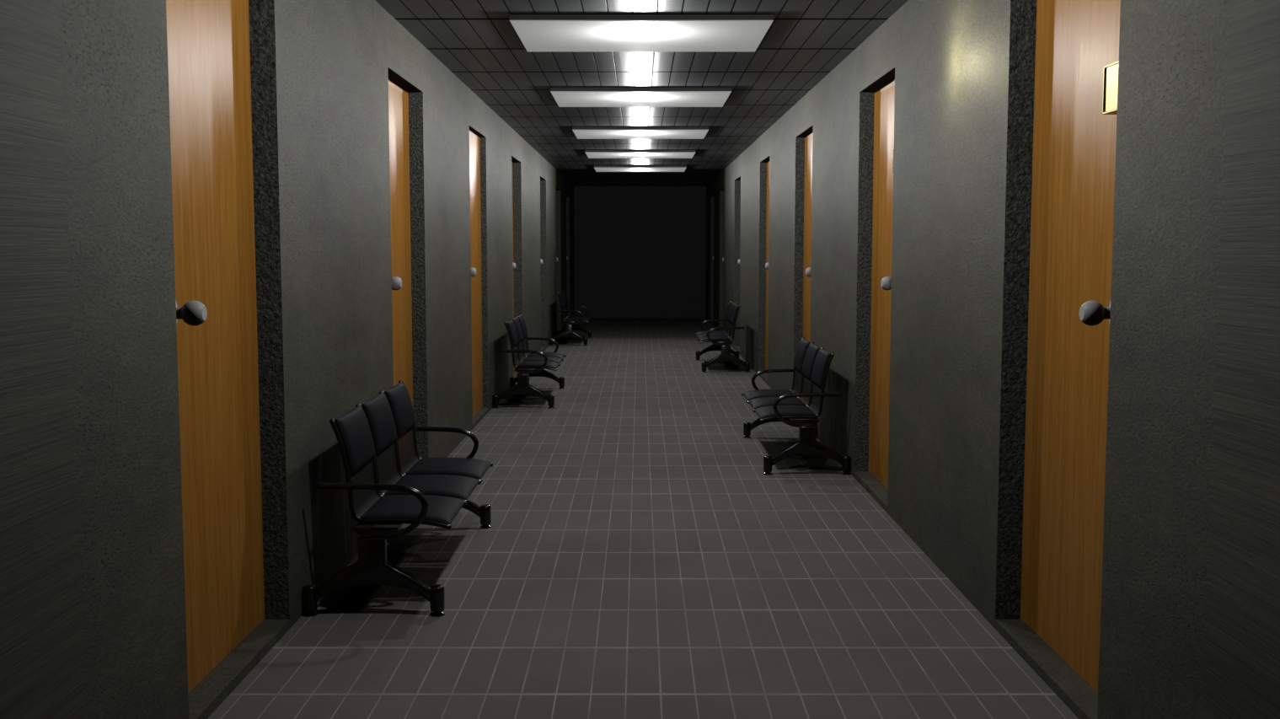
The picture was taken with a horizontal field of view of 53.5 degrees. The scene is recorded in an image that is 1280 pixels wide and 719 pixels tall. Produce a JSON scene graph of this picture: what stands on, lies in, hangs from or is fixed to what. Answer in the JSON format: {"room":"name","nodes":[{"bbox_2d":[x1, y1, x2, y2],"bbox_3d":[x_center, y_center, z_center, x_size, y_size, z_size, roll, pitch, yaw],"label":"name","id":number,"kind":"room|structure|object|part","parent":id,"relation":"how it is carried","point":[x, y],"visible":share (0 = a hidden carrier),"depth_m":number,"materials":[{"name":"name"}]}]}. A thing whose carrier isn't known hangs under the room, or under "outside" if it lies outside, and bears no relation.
{"room":"hospital interior","nodes":[
{"label":"hospital interior","id":0,"kind":"room"},
{"bbox_2d":[0,0,574,718],"bbox_3d":[-1.627,-1.055,13.258,0.300,2.969,31.000,0,5,0],"label":"wall","id":1,"kind":"structure","parent":0,"point":[93,618],"depth_m":3.98,"materials":[{"name":"paint"}]},
{"bbox_2d":[166,0,264,693],"bbox_3d":[-1.553,-0.154,4.637,0.191,2.608,1.195,0,5,0],"label":"door","id":2,"kind":"structure","parent":1,"relation":"in","point":[209,54],"depth_m":4.76,"materials":[{"name":"brown wood"}]},
{"bbox_3d":[-1.521,-0.155,4.252,0.127,0.085,0.085,0,5,0],"label":"knob","id":3,"kind":"part","parent":2,"relation":"part of","materials":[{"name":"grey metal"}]},
{"bbox_3d":[-1.613,-0.154,4.637,0.070,2.608,1.195,0,5,0],"label":"frame","id":4,"kind":"part","parent":2,"relation":"part of","materials":[{"name":"brown wood"}]},
{"bbox_2d":[388,79,413,481],"bbox_3d":[-1.551,-0.464,8.149,0.185,2.608,1.195,0,5,0],"label":"door","id":5,"kind":"structure","parent":1,"relation":"in","point":[398,97],"depth_m":8.39,"materials":[{"name":"brown wood"}]},
{"bbox_3d":[-1.519,-0.465,7.764,0.121,0.085,0.085,0,5,0],"label":"knob","id":6,"kind":"part","parent":5,"relation":"part of","materials":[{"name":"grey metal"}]},
{"bbox_2d":[469,130,482,417],"bbox_3d":[-1.531,-0.777,11.690,0.143,2.608,1.195,0,5,0],"label":"door","id":7,"kind":"structure","parent":1,"relation":"in","point":[474,141],"depth_m":11.96,"materials":[{"name":"brown wood"}]},
{"bbox_3d":[-1.499,-0.778,11.305,0.079,0.085,0.085,0,5,0],"label":"knob","id":8,"kind":"part","parent":7,"relation":"part of","materials":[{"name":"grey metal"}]},
{"bbox_2d":[511,161,515,371],"bbox_3d":[-1.558,-1.097,15.321,0.194,2.608,1.195,0,5,0],"label":"door","id":9,"kind":"structure","parent":1,"relation":"in","point":[513,263],"depth_m":15.85,"materials":[{"name":"brown wood"}]},
{"bbox_3d":[-1.620,-1.097,15.321,0.070,2.608,1.195,0,5,0],"label":"frame","id":10,"kind":"part","parent":9,"relation":"part of","materials":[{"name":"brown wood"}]},
{"bbox_3d":[-1.526,-1.099,14.936,0.130,0.085,0.085,0,5,0],"label":"knob","id":11,"kind":"part","parent":9,"relation":"part of","materials":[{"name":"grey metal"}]},
{"bbox_2d":[573,186,706,317],"bbox_3d":[0.001,-2.426,28.773,3.569,2.969,0.150,0,5,0],"label":"wall","id":12,"kind":"structure","parent":0,"point":[640,251],"depth_m":28.69,"materials":[{"name":"grey paint"}]},
{"bbox_2d":[572,126,709,129],"bbox_3d":[0.006,-2.689,15.074,1.564,0.032,1.193,0,5,0],"label":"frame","id":13,"kind":"object","parent":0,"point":[573,127],"depth_m":14.48,"materials":[{"name":"grey metal"}]},
{"bbox_2d":[550,86,732,91],"bbox_3d":[0.008,-2.374,11.508,1.564,0.032,1.193,0,5,0],"label":"frame","id":14,"kind":"object","parent":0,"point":[552,88],"depth_m":10.91,"materials":[{"name":"grey metal"}]},
{"bbox_2d":[374,0,908,186],"bbox_3d":[0.007,-2.594,13.123,3.569,0.120,31.000,0,5,0],"label":"ceiling","id":15,"kind":"structure","parent":0,"point":[477,40],"depth_m":9.74,"materials":[{"name":"tile"}]},
{"bbox_2d":[584,149,696,158],"bbox_3d":[0.005,-2.989,18.501,1.564,0.038,1.193,0,5,0],"label":"recessed light","id":16,"kind":"object","parent":15,"relation":"in","point":[591,153],"visible":1,"depth_m":18.17,"materials":[{"name":"grey plastic"}]},
{"bbox_2d":[584,149,696,152],"bbox_3d":[0.005,-2.992,18.501,1.564,0.032,1.193,0,5,0],"label":"tray","id":17,"kind":"object","parent":16,"relation":"on","point":[586,151],"depth_m":17.91,"materials":[{"name":"grey metal"}]},
{"bbox_2d":[594,165,686,171],"bbox_3d":[0.004,-3.292,21.938,1.564,0.038,1.193,0,5,0],"label":"recessed light","id":18,"kind":"object","parent":15,"relation":"in","point":[597,168],"visible":1,"depth_m":21.47,"materials":[{"name":"grey plastic"}]},
{"bbox_2d":[594,167,685,171],"bbox_3d":[0.004,-3.276,21.939,1.556,0.006,1.185,0,5,0],"label":"diffuser","id":19,"kind":"object","parent":18,"relation":"attached to","point":[597,169],"depth_m":21.94,"materials":[{"name":"grey plastic"}]},
{"bbox_2d":[594,165,686,167],"bbox_3d":[0.004,-3.295,21.938,1.564,0.032,1.193,0,5,0],"label":"tray","id":20,"kind":"object","parent":18,"relation":"on","point":[595,166],"depth_m":21.34,"materials":[{"name":"grey"}]},
{"bbox_2d":[572,126,709,139],"bbox_3d":[0.006,-2.686,15.075,1.564,0.038,1.193,0,5,0],"label":"recessed light","id":21,"kind":"object","parent":15,"relation":"in","point":[581,132],"visible":1,"depth_m":14.83,"materials":[{"name":"grey plastic"}]},
{"bbox_2d":[550,86,732,107],"bbox_3d":[0.008,-2.371,11.508,1.564,0.038,1.193,0,5,0],"label":"recessed light","id":22,"kind":"object","parent":15,"relation":"in","point":[564,96],"visible":1,"depth_m":11.32,"materials":[{"name":"grey plastic"}]},
{"bbox_2d":[508,14,774,51],"bbox_3d":[0.009,-2.069,8.092,1.564,0.038,1.193,0,5,0],"label":"recessed light","id":23,"kind":"object","parent":15,"relation":"in","point":[536,32],"visible":1,"depth_m":7.87,"materials":[{"name":"grey plastic"}]},
{"bbox_2d":[508,14,774,20],"bbox_3d":[0.009,-2.072,8.091,1.564,0.032,1.193,0,5,0],"label":"frame","id":24,"kind":"object","parent":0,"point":[511,17],"depth_m":7.50,"materials":[{"name":"grey metal"}]},
{"bbox_2d":[207,317,1078,718],"bbox_3d":[0.007,0.483,13.395,3.569,0.120,31.000,0,5,0],"label":"floor","id":25,"kind":"structure","parent":0,"point":[638,558],"depth_m":5.93,"materials":[{"name":"tile"}]},
{"bbox_2d":[302,380,492,616],"bbox_3d":[-1.152,0.613,6.383,0.644,0.855,1.805,0,5,0],"label":"bench","id":26,"kind":"object","parent":25,"relation":"on","point":[432,491],"visible":1,"depth_m":5.83,"materials":[{"name":"leather"}]},
{"bbox_2d":[334,405,375,474],"bbox_3d":[-1.297,0.361,5.814,0.086,0.246,0.487,0,5,0],"label":"cushion","id":27,"kind":"object","parent":26,"relation":"on","point":[352,431],"depth_m":5.70,"materials":[{"name":"leather"}]},
{"bbox_3d":[-1.160,0.656,5.543,0.484,0.250,0.086,0,5,0],"label":"armrest","id":28,"kind":"part","parent":26,"relation":"part of","materials":[{"name":"black metal"}]},
{"bbox_2d":[361,391,397,454],"bbox_3d":[-1.298,0.313,6.357,0.086,0.246,0.487,0,5,0],"label":"cushion","id":29,"kind":"object","parent":26,"relation":"on","point":[377,410],"depth_m":6.28,"materials":[{"name":"leather"}]},
{"bbox_3d":[-1.093,0.502,5.572,0.526,0.491,0.021,0,5,0],"label":"rail","id":30,"kind":"part","parent":26,"relation":"part of","materials":[{"name":"black metal"}]},
{"bbox_2d":[384,380,415,437],"bbox_3d":[-1.298,0.265,6.900,0.086,0.246,0.487,0,5,0],"label":"cushion","id":31,"kind":"object","parent":26,"relation":"on","point":[398,396],"depth_m":6.82,"materials":[{"name":"leather"}]},
{"bbox_3d":[-1.093,0.457,6.077,0.526,0.491,0.021,0,5,0],"label":"rail","id":32,"kind":"part","parent":26,"relation":"part of","materials":[{"name":"black metal"}]},
{"bbox_2d":[360,494,465,524],"bbox_3d":[-1.034,0.685,5.843,0.394,0.055,0.487,0,5,0],"label":"seat cushion","id":33,"kind":"object","parent":26,"relation":"on","point":[402,509],"depth_m":5.73,"materials":[{"name":"leather"}]},
{"bbox_3d":[-1.093,0.454,6.115,0.526,0.491,0.021,0,5,0],"label":"rail","id":34,"kind":"part","parent":26,"relation":"part of","materials":[{"name":"black metal"}]},
{"bbox_3d":[-1.093,0.409,6.620,0.526,0.491,0.021,0,5,0],"label":"rail","id":35,"kind":"part","parent":26,"relation":"part of","materials":[{"name":"black metal"}]},
{"bbox_3d":[-1.093,0.406,6.658,0.526,0.491,0.021,0,5,0],"label":"rail","id":36,"kind":"part","parent":26,"relation":"part of","materials":[{"name":"black metal"}]},
{"bbox_2d":[385,474,479,499],"bbox_3d":[-1.034,0.637,6.386,0.394,0.055,0.487,0,5,0],"label":"seat cushion","id":37,"kind":"object","parent":26,"relation":"on","point":[459,487],"depth_m":6.33,"materials":[{"name":"leather"}]},
{"bbox_3d":[-1.093,0.361,7.163,0.526,0.491,0.021,0,5,0],"label":"rail","id":38,"kind":"part","parent":26,"relation":"part of","materials":[{"name":"black metal"}]},
{"bbox_3d":[-1.161,0.508,7.218,0.484,0.250,0.086,0,5,0],"label":"armrest","id":39,"kind":"part","parent":26,"relation":"part of","materials":[{"name":"black metal"}]},
{"bbox_2d":[406,457,491,479],"bbox_3d":[-1.034,0.589,6.928,0.394,0.055,0.487,0,5,0],"label":"seat cushion","id":40,"kind":"object","parent":26,"relation":"on","point":[476,468],"depth_m":6.84,"materials":[{"name":"leather"}]},
{"bbox_2d":[492,313,566,407],"bbox_3d":[-1.155,-0.019,13.540,0.644,0.855,1.805,0,5,0],"label":"bench","id":41,"kind":"object","parent":25,"relation":"on","point":[534,363],"visible":1,"depth_m":12.86,"materials":[{"name":"black leather"}]},
{"bbox_2d":[506,319,518,346],"bbox_3d":[-1.300,-0.271,12.971,0.086,0.246,0.487,0,5,0],"label":"cushion","id":42,"kind":"object","parent":41,"relation":"on","point":[511,328],"depth_m":12.79,"materials":[{"name":"leather"}]},
{"bbox_2d":[512,316,523,342],"bbox_3d":[-1.300,-0.319,13.514,0.086,0.246,0.487,0,5,0],"label":"cushion","id":43,"kind":"object","parent":41,"relation":"on","point":[517,325],"depth_m":13.42,"materials":[{"name":"leather"}]},
{"bbox_2d":[516,314,527,338],"bbox_3d":[-1.300,-0.367,14.057,0.086,0.246,0.487,0,5,0],"label":"cushion","id":44,"kind":"object","parent":41,"relation":"on","point":[520,317],"depth_m":13.96,"materials":[{"name":"leather"}]},
{"bbox_3d":[-1.163,0.024,12.700,0.484,0.250,0.086,0,5,0],"label":"armrest","id":45,"kind":"part","parent":41,"relation":"part of","materials":[{"name":"black metal"}]},
{"bbox_3d":[-1.095,-0.130,12.729,0.526,0.491,0.021,0,5,0],"label":"rail","id":46,"kind":"part","parent":41,"relation":"part of","materials":[{"name":"black metal"}]},
{"bbox_2d":[517,360,559,369],"bbox_3d":[-1.037,0.053,13.000,0.394,0.055,0.487,0,5,0],"label":"seat cushion","id":47,"kind":"object","parent":41,"relation":"on","point":[524,364],"depth_m":12.80,"materials":[{"name":"leather"}]},
{"bbox_2d":[522,356,562,364],"bbox_3d":[-1.037,0.005,13.543,0.394,0.055,0.487,0,5,0],"label":"seat cushion","id":48,"kind":"object","parent":41,"relation":"on","point":[554,359],"depth_m":13.44,"materials":[{"name":"leather"}]},
{"bbox_3d":[-1.164,-0.124,14.376,0.484,0.250,0.086,0,5,0],"label":"armrest","id":49,"kind":"part","parent":41,"relation":"part of","materials":[{"name":"black metal"}]},
{"bbox_2d":[526,352,565,358],"bbox_3d":[-1.037,-0.043,14.085,0.394,0.055,0.487,0,5,0],"label":"seat cushion","id":50,"kind":"object","parent":41,"relation":"on","point":[548,354],"depth_m":13.96,"materials":[{"name":"leather"}]},
{"bbox_2d":[549,289,592,345],"bbox_3d":[-1.158,-0.734,21.629,0.644,0.855,1.805,0,5,0],"label":"bench","id":51,"kind":"object","parent":25,"relation":"on","point":[570,321],"visible":1,"depth_m":20.85,"materials":[{"name":"black leather"}]},
{"bbox_2d":[557,292,564,308],"bbox_3d":[-1.303,-0.986,21.059,0.086,0.246,0.487,0,5,0],"label":"cushion","id":52,"kind":"object","parent":51,"relation":"on","point":[559,295],"depth_m":20.83,"materials":[{"name":"leather"}]},
{"bbox_2d":[560,290,566,305],"bbox_3d":[-1.303,-1.033,21.602,0.086,0.246,0.487,0,5,0],"label":"cushion","id":53,"kind":"object","parent":51,"relation":"on","point":[562,292],"depth_m":21.51,"materials":[{"name":"leather"}]},
{"bbox_2d":[562,289,567,305],"bbox_3d":[-1.303,-1.081,22.145,0.086,0.246,0.487,0,5,0],"label":"cushion","id":54,"kind":"object","parent":51,"relation":"on","point":[564,291],"depth_m":22.05,"materials":[{"name":"leather"}]},
{"bbox_3d":[-1.166,-0.691,20.788,0.484,0.250,0.086,0,5,0],"label":"armrest","id":55,"kind":"part","parent":51,"relation":"part of","materials":[{"name":"black metal"}]},
{"bbox_3d":[-1.098,-0.845,20.817,0.526,0.491,0.021,0,5,0],"label":"rail","id":56,"kind":"part","parent":51,"relation":"part of","materials":[{"name":"black metal"}]},
{"bbox_3d":[-1.167,-0.839,22.464,0.484,0.250,0.086,0,5,0],"label":"armrest","id":57,"kind":"part","parent":51,"relation":"part of","materials":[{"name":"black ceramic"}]},
{"bbox_2d":[564,317,589,321],"bbox_3d":[-1.040,-0.661,21.088,0.394,0.055,0.487,0,5,0],"label":"seat cushion","id":58,"kind":"object","parent":51,"relation":"on","point":[584,319],"depth_m":20.88,"materials":[{"name":"leather"}]},
{"bbox_2d":[567,315,590,319],"bbox_3d":[-1.040,-0.709,21.631,0.394,0.055,0.487,0,5,0],"label":"seat cushion","id":59,"kind":"object","parent":51,"relation":"on","point":[586,317],"depth_m":21.55,"materials":[{"name":"leather"}]},
{"bbox_2d":[568,314,592,317],"bbox_3d":[-1.040,-0.757,22.174,0.394,0.055,0.487,0,5,0],"label":"seat cushion","id":60,"kind":"object","parent":51,"relation":"on","point":[587,315],"depth_m":22.09,"materials":[{"name":"leather"}]},
{"bbox_2d":[694,299,749,372],"bbox_3d":[1.089,-0.340,17.167,0.644,0.855,1.805,0,5,0],"label":"bench","id":61,"kind":"object","parent":25,"relation":"on","point":[720,340],"visible":1,"depth_m":16.43,"materials":[{"name":"black leather"}]},
{"bbox_2d":[695,331,724,336],"bbox_3d":[0.971,-0.363,17.712,0.394,0.055,0.487,0,5,0],"label":"seat cushion","id":62,"kind":"object","parent":61,"relation":"on","point":[700,332],"depth_m":17.57,"materials":[{"name":"leather"}]},
{"bbox_2d":[696,333,727,338],"bbox_3d":[0.972,-0.315,17.169,0.394,0.055,0.487,0,5,0],"label":"seat cushion","id":63,"kind":"object","parent":61,"relation":"on","point":[698,336],"depth_m":17.04,"materials":[{"name":"leather"}]},
{"bbox_3d":[1.098,-0.445,18.002,0.484,0.250,0.086,0,5,0],"label":"armrest","id":64,"kind":"part","parent":61,"relation":"part of","materials":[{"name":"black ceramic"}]},
{"bbox_2d":[698,336,730,342],"bbox_3d":[0.972,-0.267,16.626,0.394,0.055,0.487,0,5,0],"label":"seat cushion","id":65,"kind":"object","parent":61,"relation":"on","point":[716,339],"depth_m":16.43,"materials":[{"name":"leather"}]},
{"bbox_3d":[1.031,-0.451,16.356,0.526,0.491,0.021,0,5,0],"label":"rail","id":66,"kind":"part","parent":61,"relation":"part of","materials":[{"name":"black metal"}]},
{"bbox_3d":[1.098,-0.297,16.326,0.484,0.250,0.086,0,5,0],"label":"armrest","id":67,"kind":"part","parent":61,"relation":"part of","materials":[{"name":"black metal"}]},
{"bbox_2d":[724,300,733,319],"bbox_3d":[1.235,-0.687,17.684,0.086,0.246,0.487,0,5,0],"label":"cushion","id":68,"kind":"object","parent":61,"relation":"on","point":[730,302],"depth_m":17.57,"materials":[{"name":"leather"}]},
{"bbox_2d":[727,302,735,321],"bbox_3d":[1.235,-0.639,17.141,0.086,0.246,0.487,0,5,0],"label":"cushion","id":69,"kind":"object","parent":61,"relation":"on","point":[732,305],"depth_m":17.03,"materials":[{"name":"leather"}]},
{"bbox_2d":[730,304,739,324],"bbox_3d":[1.235,-0.591,16.598,0.086,0.246,0.487,0,5,0],"label":"cushion","id":70,"kind":"object","parent":61,"relation":"on","point":[736,309],"depth_m":16.38,"materials":[{"name":"leather"}]},
{"bbox_2d":[741,337,851,475],"bbox_3d":[1.170,0.309,9.821,0.644,0.855,1.805,0,5,0],"label":"bench","id":71,"kind":"object","parent":25,"relation":"on","point":[811,362],"visible":1,"depth_m":9.19,"materials":[{"name":"black leather"}]},
{"bbox_2d":[742,389,792,400],"bbox_3d":[1.052,0.286,10.366,0.394,0.055,0.487,0,5,0],"label":"seat cushion","id":72,"kind":"object","parent":71,"relation":"on","point":[750,394],"depth_m":10.29,"materials":[{"name":"leather"}]},
{"bbox_3d":[1.179,0.204,10.656,0.484,0.250,0.086,0,5,0],"label":"armrest","id":73,"kind":"part","parent":71,"relation":"part of","materials":[{"name":"black metal"}]},
{"bbox_3d":[1.111,0.058,10.600,0.526,0.491,0.021,0,5,0],"label":"rail","id":74,"kind":"part","parent":71,"relation":"part of","materials":[{"name":"black metal"}]},
{"bbox_2d":[748,396,805,409],"bbox_3d":[1.052,0.334,9.823,0.394,0.055,0.487,0,5,0],"label":"seat cushion","id":75,"kind":"object","parent":71,"relation":"on","point":[756,403],"depth_m":9.73,"materials":[{"name":"leather"}]},
{"bbox_3d":[1.111,0.106,10.057,0.526,0.491,0.021,0,5,0],"label":"rail","id":76,"kind":"part","parent":71,"relation":"part of","materials":[{"name":"black metal"}]},
{"bbox_2d":[754,405,815,418],"bbox_3d":[1.052,0.382,9.280,0.394,0.055,0.487,0,5,0],"label":"seat cushion","id":77,"kind":"object","parent":71,"relation":"on","point":[786,411],"depth_m":9.13,"materials":[{"name":"leather"}]},
{"bbox_3d":[1.111,0.150,9.552,0.526,0.491,0.021,0,5,0],"label":"rail","id":78,"kind":"part","parent":71,"relation":"part of","materials":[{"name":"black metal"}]},
{"bbox_3d":[1.111,0.154,9.514,0.526,0.491,0.021,0,5,0],"label":"rail","id":79,"kind":"part","parent":71,"relation":"part of","materials":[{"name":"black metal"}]},
{"bbox_3d":[1.111,0.198,9.009,0.526,0.491,0.021,0,5,0],"label":"rail","id":80,"kind":"part","parent":71,"relation":"part of","materials":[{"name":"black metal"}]},
{"bbox_2d":[793,337,810,372],"bbox_3d":[1.315,-0.038,10.337,0.086,0.246,0.487,0,5,0],"label":"cushion","id":81,"kind":"object","parent":71,"relation":"on","point":[803,345],"depth_m":10.25,"materials":[{"name":"leather"}]},
{"bbox_3d":[1.179,0.352,8.980,0.484,0.250,0.086,0,5,0],"label":"armrest","id":82,"kind":"part","parent":71,"relation":"part of","materials":[{"name":"black metal"}]},
{"bbox_2d":[802,342,820,380],"bbox_3d":[1.316,0.010,9.794,0.086,0.246,0.487,0,5,0],"label":"cushion","id":83,"kind":"object","parent":71,"relation":"on","point":[812,350],"depth_m":9.71,"materials":[{"name":"leather"}]},
{"bbox_2d":[811,348,830,387],"bbox_3d":[1.316,0.058,9.251,0.086,0.246,0.487,0,5,0],"label":"cushion","id":84,"kind":"object","parent":71,"relation":"on","point":[822,361],"depth_m":9.11,"materials":[{"name":"leather"}]},
{"bbox_2d":[705,0,1279,718],"bbox_3d":[1.642,-1.055,13.259,0.300,2.969,31.000,0,5,0],"label":"wall","id":85,"kind":"structure","parent":0,"point":[1190,607],"depth_m":4.66,"materials":[{"name":"paint"}]},
{"bbox_2d":[765,160,769,369],"bbox_3d":[1.561,-1.097,15.322,0.175,2.608,1.195,0,5,0],"label":"door","id":86,"kind":"structure","parent":85,"relation":"in","point":[768,163],"depth_m":15.80,"materials":[{"name":"brown wood"}]},
{"bbox_2d":[802,133,812,405],"bbox_3d":[1.563,-0.777,11.691,0.175,2.608,1.195,0,5,0],"label":"door","id":87,"kind":"structure","parent":85,"relation":"in","point":[808,140],"depth_m":12.02,"materials":[{"name":"brown wood"}]},
{"bbox_3d":[1.531,-0.778,11.306,0.111,0.085,0.085,0,5,0],"label":"knob","id":88,"kind":"part","parent":87,"relation":"part of","materials":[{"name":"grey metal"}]},
{"bbox_2d":[868,79,894,489],"bbox_3d":[1.570,-0.464,8.150,0.187,2.608,1.195,0,5,0],"label":"door","id":89,"kind":"structure","parent":85,"relation":"in","point":[885,96],"depth_m":8.43,"materials":[{"name":"brown wood"}]},
{"bbox_3d":[1.538,-0.465,7.765,0.123,0.085,0.085,0,5,0],"label":"knob","id":90,"kind":"part","parent":89,"relation":"part of","materials":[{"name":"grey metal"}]},
{"bbox_3d":[1.569,-1.195,7.635,0.061,0.158,0.210,0,5,0],"label":"name plate","id":91,"kind":"part","parent":89,"relation":"part of","materials":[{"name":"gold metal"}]},
{"bbox_2d":[1020,0,1120,692],"bbox_3d":[1.574,-0.154,4.638,0.193,2.608,1.195,0,5,0],"label":"door","id":92,"kind":"structure","parent":85,"relation":"in","point":[1077,41],"depth_m":4.73,"materials":[{"name":"brown wood"}]},
{"bbox_3d":[1.636,-0.154,4.639,0.070,2.608,1.195,0,5,0],"label":"frame","id":93,"kind":"part","parent":92,"relation":"part of","materials":[{"name":"brown wood"}]},
{"bbox_3d":[1.542,-0.155,4.253,0.129,0.085,0.085,0,5,0],"label":"knob","id":94,"kind":"part","parent":92,"relation":"part of","materials":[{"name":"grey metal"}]},
{"bbox_3d":[1.573,-0.885,4.124,0.067,0.158,0.210,0,5,0],"label":"name plate","id":95,"kind":"part","parent":92,"relation":"part of","materials":[{"name":"gold metal"}]},
{"bbox_3d":[1.575,-0.885,4.116,0.064,0.144,0.180,0,5,0],"label":"plate","id":96,"kind":"part","parent":92,"relation":"part of","materials":[{"name":"gold metal"}]}
]}

